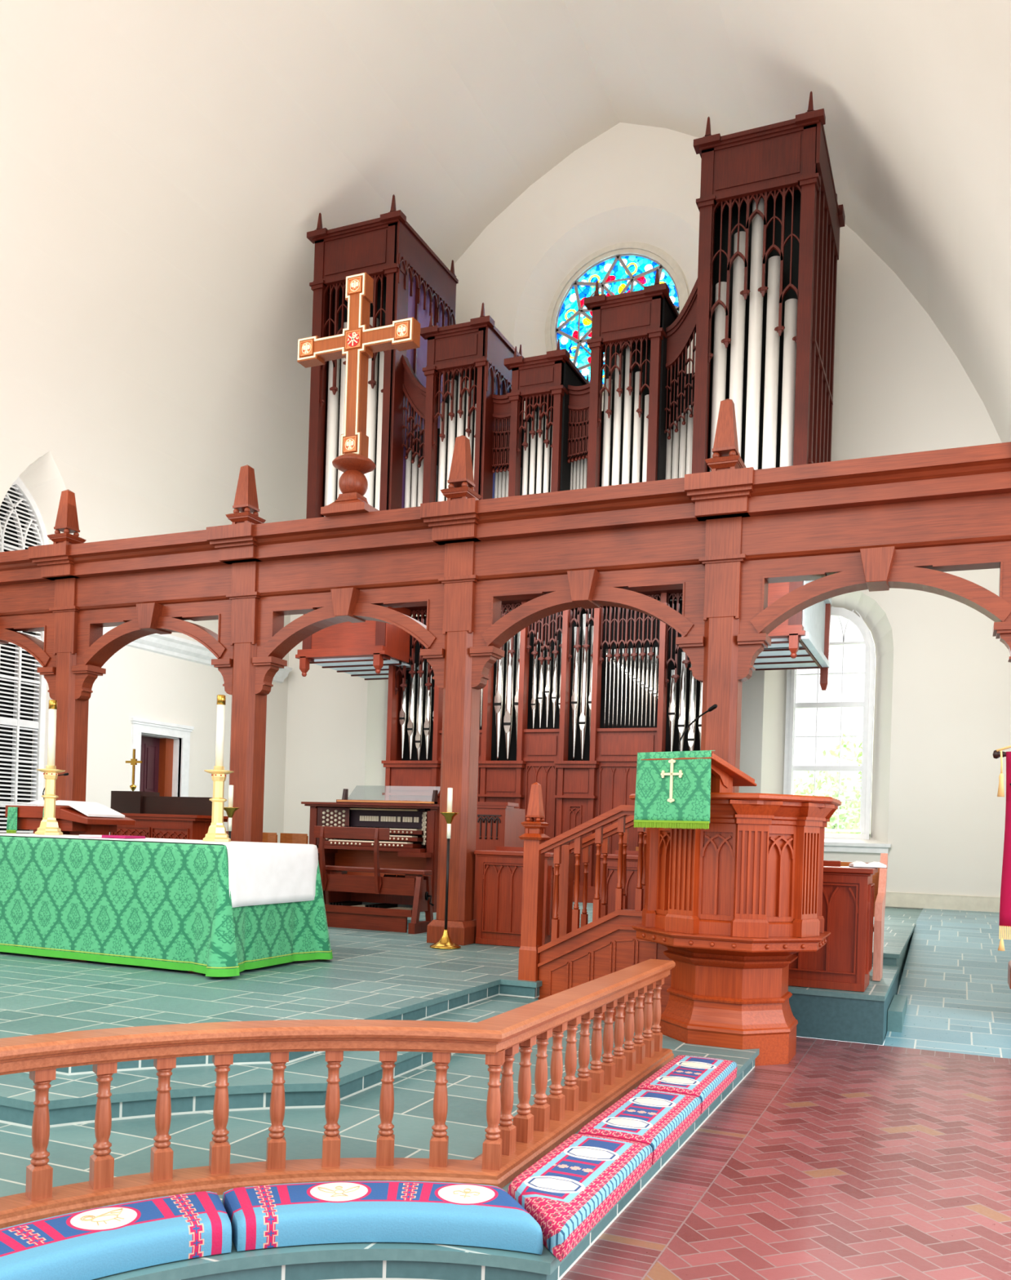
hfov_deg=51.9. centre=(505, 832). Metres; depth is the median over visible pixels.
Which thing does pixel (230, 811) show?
cup
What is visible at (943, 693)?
wall
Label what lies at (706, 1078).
cushion
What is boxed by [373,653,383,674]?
pendant
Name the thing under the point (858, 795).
shrub
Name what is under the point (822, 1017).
riser
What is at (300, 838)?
chair
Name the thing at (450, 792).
candle
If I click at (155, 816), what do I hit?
desk
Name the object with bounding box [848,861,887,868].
book
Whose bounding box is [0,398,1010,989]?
screen
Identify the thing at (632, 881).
desk
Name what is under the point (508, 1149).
rail
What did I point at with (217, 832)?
candlestick
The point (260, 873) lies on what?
linen cloth
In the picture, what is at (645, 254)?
window
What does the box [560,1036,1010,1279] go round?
floor
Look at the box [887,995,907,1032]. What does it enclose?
step
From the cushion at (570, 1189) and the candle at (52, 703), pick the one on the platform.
the cushion at (570, 1189)
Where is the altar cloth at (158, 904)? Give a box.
[0,835,333,977]
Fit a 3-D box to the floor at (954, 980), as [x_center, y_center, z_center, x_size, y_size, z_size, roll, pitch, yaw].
[0.689,1.417,14.632,16.300,0.710,10.370,2,0,23]
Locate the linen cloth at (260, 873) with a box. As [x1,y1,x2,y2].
[0,833,318,907]
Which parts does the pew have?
pew seat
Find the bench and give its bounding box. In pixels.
[313,826,434,933]
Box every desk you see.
[110,791,227,839]
[474,846,554,946]
[600,850,643,914]
[788,860,878,991]
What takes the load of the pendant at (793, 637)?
attached to the pipe organ
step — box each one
[0,995,539,1128]
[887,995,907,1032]
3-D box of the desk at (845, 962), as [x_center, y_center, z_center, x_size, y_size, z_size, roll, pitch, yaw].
[2.384,0.732,8.663,1.300,1.015,0.570,2,0,23]
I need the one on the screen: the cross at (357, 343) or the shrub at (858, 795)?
the cross at (357, 343)
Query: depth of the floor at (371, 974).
7.51 m
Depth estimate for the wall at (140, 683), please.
19.03 m
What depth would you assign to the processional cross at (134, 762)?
16.29 m
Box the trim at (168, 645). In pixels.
[106,626,292,683]
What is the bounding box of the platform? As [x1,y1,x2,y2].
[0,997,759,1279]
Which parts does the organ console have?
knee panel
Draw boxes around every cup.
[223,807,239,817]
[440,812,458,823]
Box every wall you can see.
[29,619,288,843]
[283,122,1010,909]
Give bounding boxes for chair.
[262,832,277,843]
[280,832,308,844]
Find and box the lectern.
[5,805,135,835]
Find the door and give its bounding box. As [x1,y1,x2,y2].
[130,716,194,796]
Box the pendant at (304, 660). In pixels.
[299,656,309,676]
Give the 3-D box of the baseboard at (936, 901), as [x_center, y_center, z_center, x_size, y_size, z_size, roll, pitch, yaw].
[6.000,1.104,17.639,4.830,0.245,0.035,2,0,23]
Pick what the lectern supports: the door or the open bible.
the open bible
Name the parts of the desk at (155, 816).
lattice panel, panel, lattice panel, panel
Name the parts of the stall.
panel, return panel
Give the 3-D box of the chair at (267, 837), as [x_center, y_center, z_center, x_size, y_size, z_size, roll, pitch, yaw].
[-3.623,0.473,15.932,0.440,0.950,0.477,2,0,18]
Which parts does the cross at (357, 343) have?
corner panel, corner panel, panel, corner panel, corner panel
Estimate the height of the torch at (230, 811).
1.352 m
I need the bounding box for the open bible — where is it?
[27,800,124,817]
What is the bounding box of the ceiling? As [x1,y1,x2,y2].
[0,0,1010,626]
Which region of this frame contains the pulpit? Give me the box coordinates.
[518,752,841,1066]
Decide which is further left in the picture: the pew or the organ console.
the organ console
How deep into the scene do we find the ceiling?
16.09 m
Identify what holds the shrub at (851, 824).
on the ground
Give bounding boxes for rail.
[0,959,675,1228]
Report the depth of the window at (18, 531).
16.58 m
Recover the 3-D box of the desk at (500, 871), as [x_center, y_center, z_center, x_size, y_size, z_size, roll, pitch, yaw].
[0.145,0.662,10.899,0.850,1.015,0.490,2,0,23]
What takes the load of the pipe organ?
on the floor at (954, 980)
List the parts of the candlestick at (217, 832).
stem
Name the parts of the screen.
spandrel moulding, spandrel moulding, spandrel moulding, spandrel moulding, spandrel moulding, spandrel moulding, spandrel moulding, spandrel moulding, spandrel moulding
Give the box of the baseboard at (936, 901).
[885,891,1000,912]
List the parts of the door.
raised panel, raised panel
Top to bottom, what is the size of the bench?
1.180 m
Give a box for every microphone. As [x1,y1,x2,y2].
[42,773,68,799]
[678,704,717,751]
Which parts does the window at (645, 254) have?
stained pane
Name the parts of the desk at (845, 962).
panel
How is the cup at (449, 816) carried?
on the torch at (445, 942)
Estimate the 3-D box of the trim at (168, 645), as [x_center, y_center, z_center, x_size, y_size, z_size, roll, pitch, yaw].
[-5.633,-3.366,19.791,0.270,0.320,4.950,2,0,23]
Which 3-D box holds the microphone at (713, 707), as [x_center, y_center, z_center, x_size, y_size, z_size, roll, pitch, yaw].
[1.304,-0.687,7.049,0.268,0.357,0.051,2,0,27]
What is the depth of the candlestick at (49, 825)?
9.78 m
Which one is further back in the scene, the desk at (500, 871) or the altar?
the desk at (500, 871)
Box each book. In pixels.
[79,834,145,838]
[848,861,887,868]
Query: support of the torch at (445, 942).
on the floor at (371, 974)
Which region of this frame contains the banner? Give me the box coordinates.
[993,745,1010,951]
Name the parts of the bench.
rail, footrest rail, rail, seat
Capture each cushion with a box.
[0,1191,231,1279]
[222,1180,542,1254]
[507,1133,653,1261]
[577,1088,701,1164]
[636,1055,737,1114]
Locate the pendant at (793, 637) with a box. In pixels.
[789,633,799,658]
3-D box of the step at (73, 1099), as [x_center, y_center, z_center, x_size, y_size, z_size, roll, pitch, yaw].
[-3.312,1.263,7.915,6.500,0.130,4.880,2,0,23]
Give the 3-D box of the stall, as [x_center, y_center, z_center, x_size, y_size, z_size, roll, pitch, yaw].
[-0.101,0.407,12.339,0.500,1.520,0.630,2,0,23]
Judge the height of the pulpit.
2.112 m
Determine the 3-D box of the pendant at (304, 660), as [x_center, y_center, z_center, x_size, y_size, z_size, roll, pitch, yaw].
[-3.410,-2.809,17.626,0.120,0.335,0.120,2,0,23]
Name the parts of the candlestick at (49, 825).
stem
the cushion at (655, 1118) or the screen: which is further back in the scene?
the screen
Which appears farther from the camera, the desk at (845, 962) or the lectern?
the lectern
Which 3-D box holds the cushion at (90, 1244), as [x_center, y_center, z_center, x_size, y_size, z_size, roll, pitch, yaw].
[-1.386,1.327,3.308,1.124,0.111,0.430,2,0,-42]
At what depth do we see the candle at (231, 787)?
11.46 m
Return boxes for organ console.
[301,788,439,912]
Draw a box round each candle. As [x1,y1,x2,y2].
[47,699,57,765]
[215,694,226,766]
[228,785,233,807]
[447,787,453,812]
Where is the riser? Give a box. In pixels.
[789,972,898,1044]
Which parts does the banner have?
cord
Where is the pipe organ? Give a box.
[295,91,845,902]
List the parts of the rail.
rail, handrail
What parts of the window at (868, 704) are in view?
sash, sash, sash, sill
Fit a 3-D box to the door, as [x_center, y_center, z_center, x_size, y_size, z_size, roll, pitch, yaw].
[-6.688,-0.357,18.981,0.990,3.400,2.500,2,0,23]
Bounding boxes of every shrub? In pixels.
[793,764,871,834]
[818,727,872,815]
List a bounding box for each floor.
[0,926,899,1075]
[362,902,1010,1058]
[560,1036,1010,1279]
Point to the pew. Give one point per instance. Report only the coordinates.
(880, 878)
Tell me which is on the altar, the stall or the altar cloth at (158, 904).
the altar cloth at (158, 904)
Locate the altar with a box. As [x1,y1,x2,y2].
[62,958,194,972]
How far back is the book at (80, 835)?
8.95 m
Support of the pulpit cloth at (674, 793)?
hanging from the pulpit
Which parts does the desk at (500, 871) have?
panel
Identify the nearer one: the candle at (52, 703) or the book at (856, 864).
the book at (856, 864)
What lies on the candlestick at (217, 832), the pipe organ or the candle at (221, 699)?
the candle at (221, 699)
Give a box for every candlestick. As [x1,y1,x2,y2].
[35,765,65,835]
[203,765,234,841]
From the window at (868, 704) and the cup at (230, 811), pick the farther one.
the window at (868, 704)
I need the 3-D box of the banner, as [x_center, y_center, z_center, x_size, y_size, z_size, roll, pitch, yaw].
[3.349,0.464,6.205,0.850,2.380,0.400,2,0,23]
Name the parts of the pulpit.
newel post, newel post, stair handrail, stair handrail, carved panel, carved panel, cornice, carved panel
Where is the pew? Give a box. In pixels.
[840,853,888,981]
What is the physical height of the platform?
0.120 m
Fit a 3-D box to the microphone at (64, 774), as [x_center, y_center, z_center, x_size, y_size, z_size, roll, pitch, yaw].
[-4.802,-0.468,11.110,0.399,0.342,0.053,2,0,30]
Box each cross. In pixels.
[125,748,142,791]
[297,271,420,516]
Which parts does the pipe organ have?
panel, overhang moulding, overhang moulding, overhang panel, cornice, curved moulding, panel, frame, cornice, panel, frame, curved moulding, cornice, panel, curved moulding, cornice, panel, curved moulding, overhang moulding, cornice, overhang panel, overhang moulding, rail, pale panel, panel, moulding, rail, corner post, moulding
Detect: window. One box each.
[0,476,48,833]
[545,241,690,395]
[783,605,891,853]
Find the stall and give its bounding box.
[473,801,525,919]
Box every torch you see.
[223,807,239,839]
[430,812,461,949]

